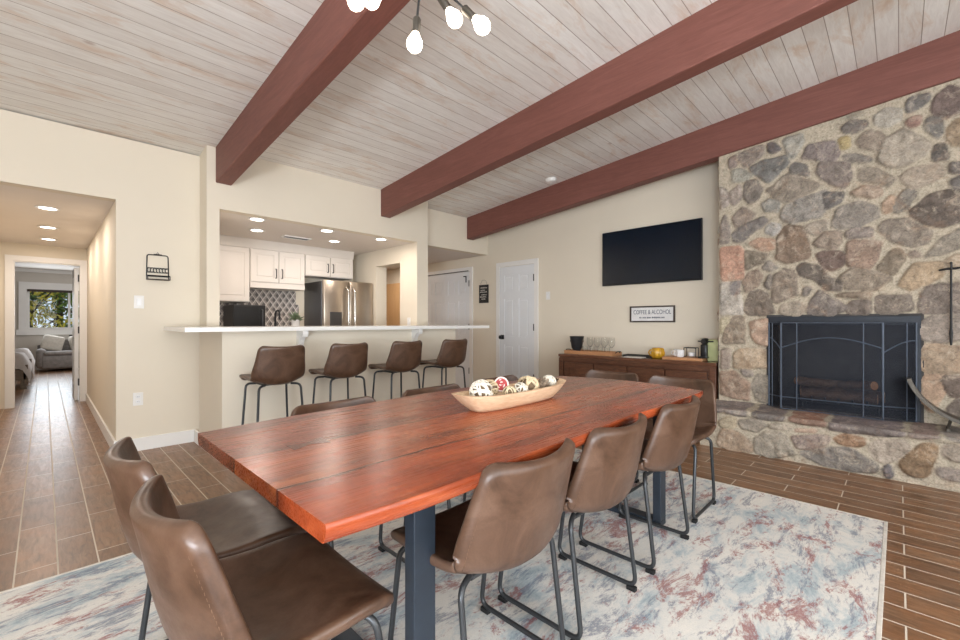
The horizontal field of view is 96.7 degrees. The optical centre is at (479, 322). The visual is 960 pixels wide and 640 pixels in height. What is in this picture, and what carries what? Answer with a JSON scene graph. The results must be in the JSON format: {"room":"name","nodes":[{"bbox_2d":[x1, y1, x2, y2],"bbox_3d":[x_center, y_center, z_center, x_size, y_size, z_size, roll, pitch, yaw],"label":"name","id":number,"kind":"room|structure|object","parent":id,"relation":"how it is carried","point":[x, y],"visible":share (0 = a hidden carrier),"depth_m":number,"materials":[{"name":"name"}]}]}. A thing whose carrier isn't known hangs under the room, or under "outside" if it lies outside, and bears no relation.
{"room":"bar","nodes":[
{"label":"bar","id":0,"kind":"room"},
{"bbox_2d":[0,242,86,408],"bbox_3d":[-6.269,-0.125,5.866,0.114,2.550,4.400,0,0,44],"label":"wall","id":1,"kind":"structure","parent":0,"point":[8,248],"depth_m":5.74,"materials":[{"name":"beige paint"}]},
{"bbox_2d":[5,254,86,408],"bbox_3d":[-6.330,0.120,6.251,0.780,2.060,0.808,0,0,44],"label":"door frame","id":2,"kind":"structure","parent":1,"relation":"in","point":[79,275],"depth_m":6.18,"materials":[{"name":"white paint"}]},
{"bbox_2d":[15,271,71,364],"bbox_3d":[-10.894,-0.125,10.400,0.120,2.550,4.400,0,0,44],"label":"wall","id":3,"kind":"structure","parent":0,"point":[30,342],"depth_m":10.34,"materials":[{"name":"grey paint"}]},
{"bbox_2d":[15,268,71,369],"bbox_3d":[-10.830,-0.075,10.337,0.060,2.450,4.400,0,0,44],"label":"trim","id":4,"kind":"structure","parent":3,"relation":"attached to","point":[16,269],"depth_m":10.42,"materials":[{"name":"white paint"}]},
{"bbox_2d":[16,281,71,334],"bbox_3d":[-10.526,-0.340,10.704,0.160,1.280,1.490,0,0,44],"label":"window","id":5,"kind":"structure","parent":3,"relation":"in","point":[47,306],"depth_m":10.53,"materials":[{"name":"white paint"}]},
{"bbox_2d":[27,289,71,292],"bbox_3d":[-10.508,-0.782,10.686,0.030,0.065,1.130,0,0,44],"label":"roller blind","id":6,"kind":"object","parent":5,"relation":"attached to","point":[28,290],"depth_m":10.57,"materials":[{"name":"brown fabric"}]},
{"bbox_2d":[15,262,78,270],"bbox_3d":[-8.581,-1.350,8.132,6.360,0.100,4.400,0,0,44],"label":"ceiling","id":7,"kind":"structure","parent":0,"point":[17,265],"depth_m":9.90,"materials":[{"name":"white paint"}]},
{"bbox_2d":[0,185,113,248],"bbox_3d":[-4.894,-1.126,4.669,3.526,0.100,1.057,0,0,44],"label":"ceiling","id":8,"kind":"structure","parent":0,"point":[79,219],"depth_m":4.37,"materials":[{"name":"white paint"}]},
{"bbox_2d":[34,206,60,210],"bbox_3d":[-4.055,-1.071,4.006,0.176,0.010,0.176,0,0,44],"label":"recessed light","id":9,"kind":"object","parent":8,"relation":"in","point":[47,208],"visible":1,"depth_m":4.01,"materials":[{"name":"white paint"}]},
{"bbox_2d":[39,207,56,209],"bbox_3d":[-4.055,-1.073,4.006,0.123,0.004,0.123,0,0,37],"label":"diffuser","id":10,"kind":"object","parent":9,"relation":"attached to","point":[42,208],"depth_m":4.01,"materials":[{"name":"white"}]},
{"bbox_2d":[37,226,58,229],"bbox_3d":[-4.865,-1.071,4.808,0.176,0.010,0.176,0,0,44],"label":"recessed light","id":11,"kind":"object","parent":8,"relation":"in","point":[44,227],"visible":1,"depth_m":4.81,"materials":[{"name":"white paint"}]},
{"bbox_2d":[39,238,57,240],"bbox_3d":[-5.551,-1.071,5.494,0.176,0.010,0.176,0,0,44],"label":"recessed light","id":12,"kind":"object","parent":8,"relation":"in","point":[47,239],"visible":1,"depth_m":5.51,"materials":[{"name":"white paint"}]},
{"bbox_2d":[0,109,199,440],"bbox_3d":[-3.995,-0.237,2.979,0.123,2.775,3.462,0,0,44],"label":"wall","id":13,"kind":"structure","parent":0,"point":[154,191],"depth_m":3.85,"materials":[{"name":"beige paint"}]},
{"bbox_2d":[133,392,142,405],"bbox_3d":[-3.068,0.686,3.831,0.010,0.116,0.072,0,0,44],"label":"power outlet","id":14,"kind":"object","parent":13,"relation":"attached to","point":[137,397],"visible":1,"depth_m":3.83,"materials":[{"name":"white plastic"}]},
{"bbox_2d":[134,295,143,308],"bbox_3d":[-3.063,-0.185,3.836,0.010,0.116,0.072,0,0,44],"label":"light switch","id":15,"kind":"object","parent":13,"relation":"attached to","point":[138,300],"visible":1,"depth_m":3.83,"materials":[{"name":"white paint"}]},
{"bbox_2d":[146,252,170,280],"bbox_3d":[-2.943,-0.518,3.907,0.078,0.259,0.173,0,0,44],"label":"wire wall shelf","id":16,"kind":"object","parent":13,"relation":"attached to","point":[158,254],"visible":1,"depth_m":3.91,"materials":[{"name":"black metal"}]},
{"bbox_2d":[146,275,170,280],"bbox_3d":[-2.943,-0.409,3.907,0.078,0.041,0.171,0,0,44],"label":"basket","id":17,"kind":"object","parent":16,"relation":"on","point":[168,276],"depth_m":3.90,"materials":[{"name":"black metal"}]},
{"bbox_2d":[87,204,113,436],"bbox_3d":[-4.481,-0.050,5.090,3.526,2.400,0.123,0,0,44],"label":"wall","id":18,"kind":"structure","parent":0,"point":[100,252],"depth_m":4.67,"materials":[{"name":"beige paint"}]},
{"bbox_2d":[86,393,217,460],"bbox_3d":[-4.914,1.093,3.914,4.555,0.115,3.510,0,0,44],"label":"baseboard","id":19,"kind":"structure","parent":18,"relation":"attached to","point":[162,440],"depth_m":4.02,"materials":[{"name":"white paint"}]},
{"bbox_2d":[223,305,264,325],"bbox_3d":[-3.069,0.003,5.571,0.458,0.455,0.380,0,0,44],"label":"countertop oven","id":20,"kind":"object","parent":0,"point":[233,315],"visible":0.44,"depth_m":5.43,"materials":[{"name":"black plastic"}]},
{"bbox_2d":[274,310,280,325],"bbox_3d":[-2.763,0.029,5.804,0.102,0.403,0.180,0,0,-22],"label":"kitchen faucet","id":21,"kind":"object","parent":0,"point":[276,311],"visible":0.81,"depth_m":5.83,"materials":[{"name":"black metal"}]},
{"bbox_2d":[220,278,351,325],"bbox_3d":[-3.147,-0.050,5.932,0.120,2.400,2.945,0,0,44],"label":"wall","id":22,"kind":"structure","parent":0,"point":[299,294],"depth_m":6.35,"materials":[{"name":"beige paint"}]},
{"bbox_2d":[220,245,248,302],"bbox_3d":[-3.280,-0.619,5.475,0.330,0.703,0.506,0,0,44],"label":"upper cabinet","id":23,"kind":"object","parent":22,"relation":"attached to","point":[234,261],"visible":0.57,"depth_m":5.41,"materials":[{"name":"white paint"}]},
{"bbox_2d":[220,289,298,325],"bbox_3d":[-3.059,0.347,5.491,0.617,1.605,1.700,0,0,44],"label":"backsplash","id":24,"kind":"structure","parent":22,"relation":"attached to","point":[283,301],"depth_m":6.05,"materials":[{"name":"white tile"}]},
{"bbox_2d":[249,248,304,290],"bbox_3d":[-2.837,-0.716,5.902,0.364,0.509,0.713,0,0,44],"label":"upper cabinet","id":25,"kind":"object","parent":22,"relation":"attached to","point":[268,269],"visible":0.99,"depth_m":5.78,"materials":[{"name":"white paint"}]},
{"bbox_2d":[220,235,353,259],"bbox_3d":[-2.775,-1.028,5.969,0.360,0.115,2.040,0,0,44],"label":"crown molding","id":26,"kind":"structure","parent":22,"relation":"attached to","point":[224,240],"depth_m":5.83,"materials":[{"name":"white paint"}]},
{"bbox_2d":[304,254,352,280],"bbox_3d":[-2.323,-0.820,6.427,0.364,0.300,0.743,0,0,44],"label":"upper cabinet","id":27,"kind":"object","parent":22,"relation":"attached to","point":[316,267],"visible":0.99,"depth_m":6.32,"materials":[{"name":"white paint"}]},
{"bbox_2d":[288,311,303,325],"bbox_3d":[-2.499,0.033,5.778,0.212,0.394,0.272,0,0,-40],"label":"potted plant","id":28,"kind":"object","parent":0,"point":[295,319],"visible":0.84,"depth_m":5.75,"materials":[{"name":"green plant"}]},
{"bbox_2d":[199,145,427,326],"bbox_3d":[-2.250,-0.265,5.533,1.720,2.830,2.628,0,0,44],"label":"wall","id":29,"kind":"structure","parent":0,"point":[269,190],"depth_m":4.82,"materials":[{"name":"beige paint"}]},
{"bbox_2d":[220,212,408,254],"bbox_3d":[-2.533,-1.135,5.330,1.600,0.100,2.945,0,0,44],"label":"ceiling","id":30,"kind":"structure","parent":0,"point":[235,225],"depth_m":5.32,"materials":[{"name":"white paint"}]},
{"bbox_2d":[247,217,265,221],"bbox_3d":[-2.337,-1.080,4.473,0.176,0.010,0.176,0,0,44],"label":"recessed light","id":31,"kind":"object","parent":30,"relation":"in","point":[256,219],"visible":1,"depth_m":4.47,"materials":[{"name":"white paint"}]},
{"bbox_2d":[249,229,264,231],"bbox_3d":[-2.614,-1.080,5.005,0.176,0.010,0.176,0,0,44],"label":"recessed light","id":32,"kind":"object","parent":30,"relation":"in","point":[252,230],"visible":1,"depth_m":5.01,"materials":[{"name":"white paint"}]},
{"bbox_2d":[280,235,311,240],"bbox_3d":[-2.345,-1.079,5.450,0.140,0.012,0.340,0,0,44],"label":"ceiling vent","id":33,"kind":"object","parent":30,"relation":"in","point":[283,236],"visible":1,"depth_m":5.44,"materials":[{"name":"metal"}]},
{"bbox_2d":[285,236,308,239],"bbox_3d":[-2.345,-1.081,5.450,0.099,0.008,0.310,0,0,44],"label":"grille","id":34,"kind":"object","parent":33,"relation":"attached to","point":[289,237],"depth_m":5.45,"materials":[{"name":"silver metal"}]},
{"bbox_2d":[319,229,334,232],"bbox_3d":[-1.804,-1.080,5.031,0.176,0.010,0.176,0,0,44],"label":"recessed light","id":35,"kind":"object","parent":30,"relation":"in","point":[320,230],"visible":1,"depth_m":5.01,"materials":[{"name":"white paint"}]},
{"bbox_2d":[199,329,454,432],"bbox_3d":[-1.481,0.611,4.708,0.734,1.078,2.599,0,0,44],"label":"wall","id":36,"kind":"structure","parent":0,"point":[223,356],"depth_m":3.98,"materials":[{"name":"beige paint"}]},
{"bbox_2d":[296,331,307,345],"bbox_3d":[-1.634,0.162,3.926,0.142,0.177,0.050,0,0,44],"label":"bracket","id":37,"kind":"object","parent":36,"relation":"attached to","point":[300,335],"visible":0.69,"depth_m":3.92,"materials":[{"name":"white paint"}]},
{"bbox_2d":[164,325,488,331],"bbox_3d":[-1.421,0.055,4.759,1.052,0.034,3.333,0,0,44],"label":"countertop","id":38,"kind":"structure","parent":36,"relation":"on","point":[198,328],"depth_m":4.03,"materials":[{"name":"white stone"}]},
{"bbox_2d":[412,329,422,340],"bbox_3d":[-0.717,0.162,4.862,0.142,0.177,0.050,0,0,44],"label":"bracket","id":39,"kind":"object","parent":36,"relation":"attached to","point":[415,332],"visible":0.72,"depth_m":4.85,"materials":[{"name":"white paint"}]},
{"bbox_2d":[386,247,479,269],"bbox_3d":[-1.976,-1.161,8.091,4.250,0.098,1.410,0,0,44],"label":"ceiling","id":40,"kind":"structure","parent":0,"point":[435,255],"depth_m":7.18,"materials":[{"name":"white paint"}]},
{"bbox_2d":[428,209,486,255],"bbox_3d":[-0.415,-1.386,6.562,0.120,0.549,1.410,0,0,44],"label":"wall","id":41,"kind":"structure","parent":0,"point":[446,231],"depth_m":6.46,"materials":[{"name":"beige paint"}]},
{"bbox_2d":[0,0,959,217],"bbox_3d":[0.024,-2.025,1.881,7.600,0.819,7.720,0,0,44],"label":"ceiling","id":42,"kind":"structure","parent":0,"point":[176,75],"depth_m":3.15,"materials":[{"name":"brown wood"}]},
{"bbox_2d":[216,0,409,185],"bbox_3d":[0.049,-1.820,1.636,7.020,0.990,0.135,0,0,44],"label":"ceiling beam","id":43,"kind":"structure","parent":42,"relation":"attached to","point":[335,34],"depth_m":2.75,"materials":[{"name":"wood"}]},
{"bbox_2d":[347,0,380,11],"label":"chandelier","id":44,"kind":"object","parent":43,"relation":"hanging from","point":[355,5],"depth_m":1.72,"materials":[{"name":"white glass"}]},
{"bbox_2d":[406,0,422,53],"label":"chandelier","id":45,"kind":"object","parent":42,"relation":"hanging from","point":[414,42],"depth_m":1.73,"materials":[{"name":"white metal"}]},
{"bbox_2d":[412,16,420,33],"bbox_3d":[-0.261,-1.218,1.750,0.038,0.066,0.034,0,0,11],"label":"socket","id":46,"kind":"object","parent":45,"relation":"attached to","point":[416,23],"depth_m":1.74,"materials":[{"name":"silver metal"}]},
{"bbox_2d":[437,0,490,35],"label":"chandelier","id":47,"kind":"object","parent":42,"relation":"hanging from","point":[481,24],"depth_m":1.73,"materials":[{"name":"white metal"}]},
{"bbox_2d":[437,0,450,11],"bbox_3d":[-0.148,-1.322,1.765,0.058,0.067,0.034,0,0,-9],"label":"socket","id":48,"kind":"object","parent":47,"relation":"attached to","point":[446,6],"depth_m":1.75,"materials":[{"name":"silver metal"}]},
{"bbox_2d":[461,5,476,21],"bbox_3d":[-0.044,-1.256,1.734,0.063,0.063,0.034,0,0,5],"label":"socket","id":49,"kind":"object","parent":47,"relation":"attached to","point":[466,10],"depth_m":1.72,"materials":[{"name":"silver metal"}]},
{"bbox_2d":[545,177,556,183],"bbox_3d":[0.891,-1.776,5.358,0.139,0.058,0.139,0,0,-38],"label":"smoke detector","id":50,"kind":"object","parent":42,"relation":"attached to","point":[550,180],"visible":1,"depth_m":5.32,"materials":[{"name":"white paint"}]},
{"bbox_2d":[381,0,857,217],"bbox_3d":[1.313,-1.820,2.925,7.020,0.990,0.135,0,0,44],"label":"ceiling beam","id":51,"kind":"structure","parent":42,"relation":"attached to","point":[722,31],"depth_m":3.12,"materials":[{"name":"wood"}]},
{"bbox_2d":[467,30,959,239],"bbox_3d":[2.421,-1.811,4.205,7.230,1.009,0.135,0,0,44],"label":"ceiling beam","id":52,"kind":"structure","parent":42,"relation":"attached to","point":[935,62],"depth_m":4.02,"materials":[{"name":"wood"}]},
{"bbox_2d":[0,368,959,639],"bbox_3d":[-3.583,1.210,5.416,17.700,0.120,7.720,0,0,44],"label":"floor","id":53,"kind":"structure","parent":0,"point":[58,512],"depth_m":2.82,"materials":[{"name":"brown wood"}]},
{"bbox_2d":[15,352,31,388],"bbox_3d":[-8.878,0.810,7.086,1.060,0.680,1.990,0,0,44],"label":"bed","id":54,"kind":"object","parent":53,"relation":"on","point":[23,366],"visible":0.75,"depth_m":7.38,"materials":[{"name":"white fabric"}]},
{"bbox_2d":[15,348,34,376],"bbox_3d":[-10.078,0.810,8.290,1.060,0.680,1.990,0,0,44],"label":"blanket","id":55,"kind":"object","parent":54,"relation":"on","point":[26,351],"visible":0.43,"depth_m":8.63,"materials":[{"name":"white fabric"}]},
{"bbox_2d":[36,339,71,369],"bbox_3d":[-10.005,0.750,10.508,0.880,0.680,1.280,0,0,44],"label":"loveseat","id":56,"kind":"object","parent":53,"relation":"on","point":[45,359],"visible":0.37,"depth_m":10.00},
{"bbox_2d":[40,335,64,350],"bbox_3d":[-10.292,0.495,10.286,0.205,0.416,0.432,0,0,44],"label":"cushion","id":57,"kind":"object","parent":56,"relation":"on","point":[49,342],"visible":0.9,"depth_m":10.24,"materials":[{"name":"fabric"}]},
{"bbox_2d":[44,350,71,355],"bbox_3d":[-10.108,0.725,10.245,0.660,0.090,0.500,0,0,44],"label":"seat cushion","id":58,"kind":"object","parent":56,"relation":"on","point":[63,352],"depth_m":10.05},
{"bbox_2d":[239,344,304,424],"bbox_3d":[-1.691,0.663,3.492,0.506,0.974,0.416,0,0,44],"label":"bar stool","id":59,"kind":"object","parent":53,"relation":"on","point":[273,365],"visible":0.89,"depth_m":3.33,"materials":[{"name":"brown leather"}]},
{"bbox_2d":[304,279,372,325],"bbox_3d":[-2.092,0.265,6.392,0.723,1.730,0.780,0,0,44],"label":"refrigerator","id":60,"kind":"object","parent":53,"relation":"on","point":[326,302],"visible":0.44,"depth_m":6.14,"materials":[{"name":"silver metal"}]},
{"bbox_2d":[309,342,367,403],"bbox_3d":[-1.285,0.663,3.907,0.506,0.974,0.416,0,0,44],"label":"bar stool","id":61,"kind":"object","parent":53,"relation":"on","point":[347,361],"visible":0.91,"depth_m":3.74,"materials":[{"name":"brown leather"}]},
{"bbox_2d":[368,340,421,398],"bbox_3d":[-0.851,0.663,4.349,0.506,0.974,0.416,0,0,44],"label":"bar stool","id":62,"kind":"object","parent":53,"relation":"on","point":[403,356],"visible":0.9,"depth_m":4.18,"materials":[{"name":"brown leather"}]},
{"bbox_2d":[420,339,466,387],"bbox_3d":[-0.407,0.663,4.803,0.506,0.974,0.416,0,0,44],"label":"bar stool","id":63,"kind":"object","parent":53,"relation":"on","point":[452,353],"visible":0.86,"depth_m":4.63,"materials":[{"name":"brown leather"}]},
{"bbox_2d":[0,448,887,639],"bbox_3d":[0.096,1.145,2.069,2.672,0.011,3.662,0,0,44],"label":"area rug","id":64,"kind":"object","parent":53,"relation":"on","point":[753,565],"visible":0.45,"depth_m":1.87,"materials":[{"name":"carpet"}]},
{"bbox_2d":[103,437,306,639],"bbox_3d":[-0.894,0.754,1.391,0.486,0.771,0.501,0,0,44],"label":"dining chair","id":65,"kind":"object","parent":64,"relation":"on","point":[234,523],"visible":0.49,"depth_m":1.37,"materials":[{"name":"brown leather"}]},
{"bbox_2d":[129,474,393,639],"bbox_3d":[-0.533,0.754,1.045,0.486,0.771,0.501,0,0,44],"label":"dining chair","id":66,"kind":"object","parent":64,"relation":"on","point":[297,586],"visible":1,"depth_m":0.95,"materials":[{"name":"brown leather"}]},
{"bbox_2d":[290,396,404,562],"bbox_3d":[-0.554,0.754,1.895,0.501,0.771,0.486,0,0,44],"label":"dining chair","id":67,"kind":"object","parent":64,"relation":"on","point":[316,407],"visible":0.16,"depth_m":2.06,"materials":[{"name":"brown leather"}]},
{"bbox_2d":[402,384,465,525],"bbox_3d":[-0.148,0.754,2.337,0.501,0.771,0.486,0,0,44],"label":"dining chair","id":68,"kind":"object","parent":64,"relation":"on","point":[410,392],"visible":0.12,"depth_m":2.49,"materials":[{"name":"brown leather"}]},
{"bbox_2d":[198,376,702,639],"bbox_3d":[0.145,0.765,2.039,1.113,0.751,2.376,0,0,44],"label":"dining table","id":69,"kind":"object","parent":64,"relation":"on","point":[337,473],"visible":0.8,"depth_m":1.32,"materials":[{"name":"red wood"}]},
{"bbox_2d":[451,378,565,411],"bbox_3d":[0.167,0.347,2.063,0.216,0.086,0.756,0,0,44],"label":"dough bowl","id":70,"kind":"object","parent":69,"relation":"on","point":[500,401],"visible":0.74,"depth_m":1.90,"materials":[{"name":"brown wood"}]},
{"bbox_2d":[469,379,492,395],"bbox_3d":[0.006,0.304,1.877,0.108,0.108,0.108,0,0,44],"label":"ball","id":71,"kind":"object","parent":70,"relation":"in","point":[479,387],"visible":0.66,"depth_m":1.84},
{"bbox_2d":[485,379,498,395],"bbox_3d":[0.043,0.310,2.002,0.088,0.087,0.087,0,0,44],"label":"twine ball","id":72,"kind":"object","parent":70,"relation":"in","point":[493,383],"visible":0.37,"depth_m":1.98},
{"bbox_2d":[495,377,508,391],"bbox_3d":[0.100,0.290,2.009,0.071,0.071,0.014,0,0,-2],"label":"decorative ball","id":73,"kind":"object","parent":70,"relation":"in","point":[502,382],"visible":0.86,"depth_m":2.01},
{"bbox_2d":[502,386,515,393],"bbox_3d":[0.136,0.324,1.967,0.067,0.067,0.066,0,0,44],"label":"twine ball","id":74,"kind":"object","parent":70,"relation":"in","point":[508,389],"visible":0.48,"depth_m":1.95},
{"bbox_2d":[514,382,527,391],"bbox_3d":[0.192,0.320,2.025,0.076,0.076,0.075,0,0,44],"label":"twine ball","id":75,"kind":"object","parent":70,"relation":"in","point":[520,386],"visible":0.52,"depth_m":2.00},
{"bbox_2d":[522,376,538,389],"bbox_3d":[0.244,0.311,2.113,0.099,0.098,0.096,0,0,44],"label":"twine ball","id":76,"kind":"object","parent":70,"relation":"in","point":[532,383],"visible":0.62,"depth_m":2.08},
{"bbox_2d":[538,377,549,387],"bbox_3d":[0.322,0.317,2.183,0.076,0.075,0.075,0,0,5],"label":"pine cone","id":77,"kind":"object","parent":70,"relation":"in","point":[542,383],"visible":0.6,"depth_m":2.16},
{"bbox_2d":[541,375,556,385],"bbox_3d":[0.363,0.316,2.256,0.084,0.081,0.084,0,0,44],"label":"twine ball","id":78,"kind":"object","parent":70,"relation":"in","point":[552,380],"visible":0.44,"depth_m":2.23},
{"bbox_2d":[388,438,574,639],"bbox_3d":[0.029,0.754,1.372,0.501,0.771,0.486,0,0,44],"label":"dining chair","id":79,"kind":"object","parent":64,"relation":"on","point":[514,510],"visible":0.96,"depth_m":1.17,"materials":[{"name":"brown leather"}]},
{"bbox_2d":[478,375,517,381],"bbox_3d":[0.240,0.754,2.769,0.501,0.771,0.486,0,0,44],"label":"dining chair","id":80,"kind":"object","parent":64,"relation":"on","point":[508,377],"visible":0.05,"depth_m":3.00,"materials":[{"name":"brown leather"}]},
{"bbox_2d":[498,413,646,639],"bbox_3d":[0.406,0.754,1.751,0.501,0.771,0.486,0,0,44],"label":"dining chair","id":81,"kind":"object","parent":64,"relation":"on","point":[604,474],"visible":0.71,"depth_m":1.53,"materials":[{"name":"brown leather"}]},
{"bbox_2d":[582,369,638,482],"bbox_3d":[0.876,0.754,3.115,0.486,0.771,0.501,0,0,44],"label":"dining chair","id":82,"kind":"object","parent":64,"relation":"on","point":[591,373],"visible":0.14,"depth_m":3.26,"materials":[{"name":"brown leather"}]},
{"bbox_2d":[578,395,699,574],"bbox_3d":[0.841,0.754,2.186,0.501,0.771,0.486,0,0,44],"label":"dining chair","id":83,"kind":"object","parent":64,"relation":"on","point":[667,447],"visible":0.72,"depth_m":1.96,"materials":[{"name":"brown leather"}]},
{"bbox_2d":[627,375,716,523],"bbox_3d":[1.226,0.754,2.750,0.486,0.771,0.501,0,0,44],"label":"dining chair","id":84,"kind":"object","parent":64,"relation":"on","point":[706,423],"visible":0.43,"depth_m":2.71,"materials":[{"name":"brown leather"}]},
{"bbox_2d":[558,353,718,398],"bbox_3d":[1.817,0.776,5.025,1.860,0.748,0.440,0,0,44],"label":"sideboard","id":85,"kind":"object","parent":53,"relation":"on","point":[573,365],"visible":0.3,"depth_m":4.78,"materials":[{"name":"brown wood"}]},
{"bbox_2d":[564,349,621,355],"bbox_3d":[1.427,0.375,5.434,0.730,0.055,0.240,0,0,44],"label":"serving tray","id":86,"kind":"object","parent":85,"relation":"on","point":[614,353],"visible":0.97,"depth_m":5.32,"materials":[{"name":"brown wood"}]},
{"bbox_2d":[570,336,583,350],"bbox_3d":[1.270,0.285,5.603,0.192,0.210,0.192,0,0,44],"label":"ice bucket","id":87,"kind":"object","parent":86,"relation":"on","point":[576,341],"visible":0.8,"depth_m":5.54,"materials":[{"name":"black metal"}]},
{"bbox_2d":[587,337,592,346],"bbox_3d":[1.423,0.290,5.523,0.082,0.200,0.082,0,0,44],"label":"wine glass","id":88,"kind":"object","parent":86,"relation":"on","point":[589,339],"visible":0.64,"depth_m":5.49,"materials":[{"name":"white"}]},
{"bbox_2d":[594,337,599,346],"bbox_3d":[1.496,0.290,5.451,0.082,0.200,0.082,0,0,44],"label":"wine glass","id":89,"kind":"object","parent":86,"relation":"on","point":[596,339],"visible":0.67,"depth_m":5.42,"materials":[{"name":"white"}]},
{"bbox_2d":[601,338,607,346],"bbox_3d":[1.567,0.290,5.381,0.082,0.200,0.082,0,0,44],"label":"wine glass","id":90,"kind":"object","parent":86,"relation":"on","point":[604,341],"visible":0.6,"depth_m":5.35,"materials":[{"name":"white"}]},
{"bbox_2d":[608,338,614,352],"bbox_3d":[1.639,0.290,5.311,0.082,0.200,0.082,0,0,44],"label":"wine glass","id":91,"kind":"object","parent":86,"relation":"on","point":[611,342],"visible":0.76,"depth_m":5.28,"materials":[{"name":"white"}]},
{"bbox_2d":[608,338,614,347],"bbox_3d":[1.639,0.253,5.311,0.082,0.125,0.082,0,0,44],"label":"glass bowl","id":92,"kind":"object","parent":91,"relation":"on","point":[611,342],"depth_m":5.28,"materials":[{"name":"white"}]},
{"bbox_2d":[623,354,651,357],"bbox_3d":[1.902,0.392,5.040,0.390,0.020,0.150,0,0,44],"label":"tray","id":93,"kind":"object","parent":85,"relation":"on","point":[635,355],"visible":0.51,"depth_m":5.04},
{"bbox_2d":[648,348,664,358],"bbox_3d":[2.009,0.344,4.842,0.149,0.115,0.171,0,0,-23],"label":"mug","id":94,"kind":"object","parent":85,"relation":"on","point":[659,353],"visible":0.96,"depth_m":4.78,"materials":[{"name":"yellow ceramic"}]},
{"bbox_2d":[662,355,707,361],"bbox_3d":[2.235,0.387,4.629,0.410,0.030,0.280,0,0,44],"label":"serving board","id":95,"kind":"object","parent":85,"relation":"on","point":[671,357],"visible":0.78,"depth_m":4.55,"materials":[{"name":"brown wood"}]},
{"bbox_2d":[673,350,683,356],"bbox_3d":[2.165,0.335,4.631,0.084,0.075,0.096,0,0,-21],"label":"mug","id":96,"kind":"object","parent":95,"relation":"on","point":[679,353],"visible":0.96,"depth_m":4.59,"materials":[{"name":"ceramic"}]},
{"bbox_2d":[683,347,698,356],"bbox_3d":[2.281,0.319,4.612,0.128,0.103,0.098,0,0,44],"label":"wire caddy","id":97,"kind":"object","parent":95,"relation":"on","point":[689,353],"visible":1,"depth_m":4.60,"materials":[{"name":"black metal"}]},
{"bbox_2d":[698,338,718,361],"bbox_3d":[2.404,0.282,4.470,0.210,0.239,0.210,0,0,44],"label":"coffee maker","id":98,"kind":"object","parent":85,"relation":"on","point":[708,347],"visible":0.92,"depth_m":4.43,"materials":[{"name":"plastic"}]},
{"bbox_2d":[700,78,959,492],"bbox_3d":[3.353,-0.374,3.267,2.902,3.048,0.838,0,0,44],"label":"stone fireplace","id":99,"kind":"object","parent":53,"relation":"on","point":[855,216],"depth_m":3.55,"materials":[{"name":"stone"}]},
{"bbox_2d":[800,388,877,404],"bbox_3d":[3.082,0.633,3.679,0.508,0.096,0.101,0,0,41],"label":"log","id":100,"kind":"object","parent":99,"relation":"on","point":[844,396],"visible":0.94,"depth_m":3.64,"materials":[{"name":"brown wood"}]},
{"bbox_2d":[800,385,884,403],"bbox_3d":[3.169,0.625,3.755,0.568,0.111,0.117,0,0,44],"label":"grate","id":101,"kind":"object","parent":99,"relation":"on","point":[879,393],"visible":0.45,"depth_m":3.67,"materials":[{"name":"black metal"}]},
{"bbox_2d":[794,376,837,387],"bbox_3d":[3.020,0.538,3.817,0.353,0.114,0.085,0,0,14],"label":"log","id":102,"kind":"object","parent":101,"relation":"on","point":[812,382],"visible":0.79,"depth_m":3.79,"materials":[{"name":"wood"}]},
{"bbox_2d":[835,380,877,390],"bbox_3d":[3.192,0.537,3.649,0.090,0.113,0.354,0,0,-7],"label":"log","id":103,"kind":"object","parent":101,"relation":"on","point":[852,384],"visible":0.79,"depth_m":3.58,"materials":[{"name":"wood"}]},
{"bbox_2d":[768,322,917,421],"bbox_3d":[2.944,0.378,3.538,0.953,0.762,0.088,0,0,44],"label":"fire screen","id":104,"kind":"object","parent":99,"relation":"on","point":[916,324],"visible":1,"depth_m":3.38,"materials":[{"name":"grey metal"}]},
{"bbox_2d":[907,377,959,431],"bbox_3d":[3.471,0.589,2.898,0.815,0.359,0.180,0,0,44],"label":"log holder","id":105,"kind":"object","parent":99,"relation":"on","point":[950,417],"visible":1,"depth_m":3.05,"materials":[{"name":"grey metal"}]},
{"bbox_2d":[386,161,718,381],"bbox_3d":[1.149,-0.588,6.100,11.700,3.476,0.120,0,0,44],"label":"wall","id":106,"kind":"structure","parent":0,"point":[567,244],"depth_m":5.63,"materials":[{"name":"beige paint"}]},
{"bbox_2d":[386,283,399,325],"bbox_3d":[-2.046,0.168,9.127,1.700,1.955,0.030,0,0,44],"label":"door","id":107,"kind":"structure","parent":106,"relation":"in","point":[392,290],"depth_m":8.86,"materials":[{"name":"brown wood"}]},
{"bbox_2d":[428,267,472,387],"bbox_3d":[-0.641,0.100,7.735,1.411,2.100,0.050,0,0,44],"label":"door","id":108,"kind":"structure","parent":106,"relation":"in","point":[450,296],"depth_m":7.53,"materials":[{"name":"white paint"}]},
{"bbox_2d":[479,280,488,302],"bbox_3d":[0.063,-0.516,7.069,0.210,0.382,0.016,0,0,44],"label":"sign","id":109,"kind":"object","parent":106,"relation":"attached to","point":[483,289],"visible":1,"depth_m":7.05,"materials":[{"name":"black metal"}]},
{"bbox_2d":[496,258,538,379],"bbox_3d":[0.539,0.100,6.554,0.826,2.100,0.085,0,0,44],"label":"door","id":110,"kind":"structure","parent":106,"relation":"in","point":[517,287],"depth_m":6.54,"materials":[{"name":"white paint"}]},
{"bbox_2d":[602,218,702,285],"bbox_3d":[2.026,-0.812,5.123,1.200,0.684,0.046,0,0,44],"label":"television","id":111,"kind":"object","parent":106,"relation":"attached to","point":[673,251],"visible":1,"depth_m":5.05,"materials":[{"name":"black metal"}]},
{"bbox_2d":[630,305,674,321],"bbox_3d":[2.056,-0.102,5.111,0.540,0.196,0.022,0,0,44],"label":"framed sign","id":112,"kind":"object","parent":106,"relation":"attached to","point":[666,313],"visible":1,"depth_m":5.10,"materials":[{"name":"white wood"}]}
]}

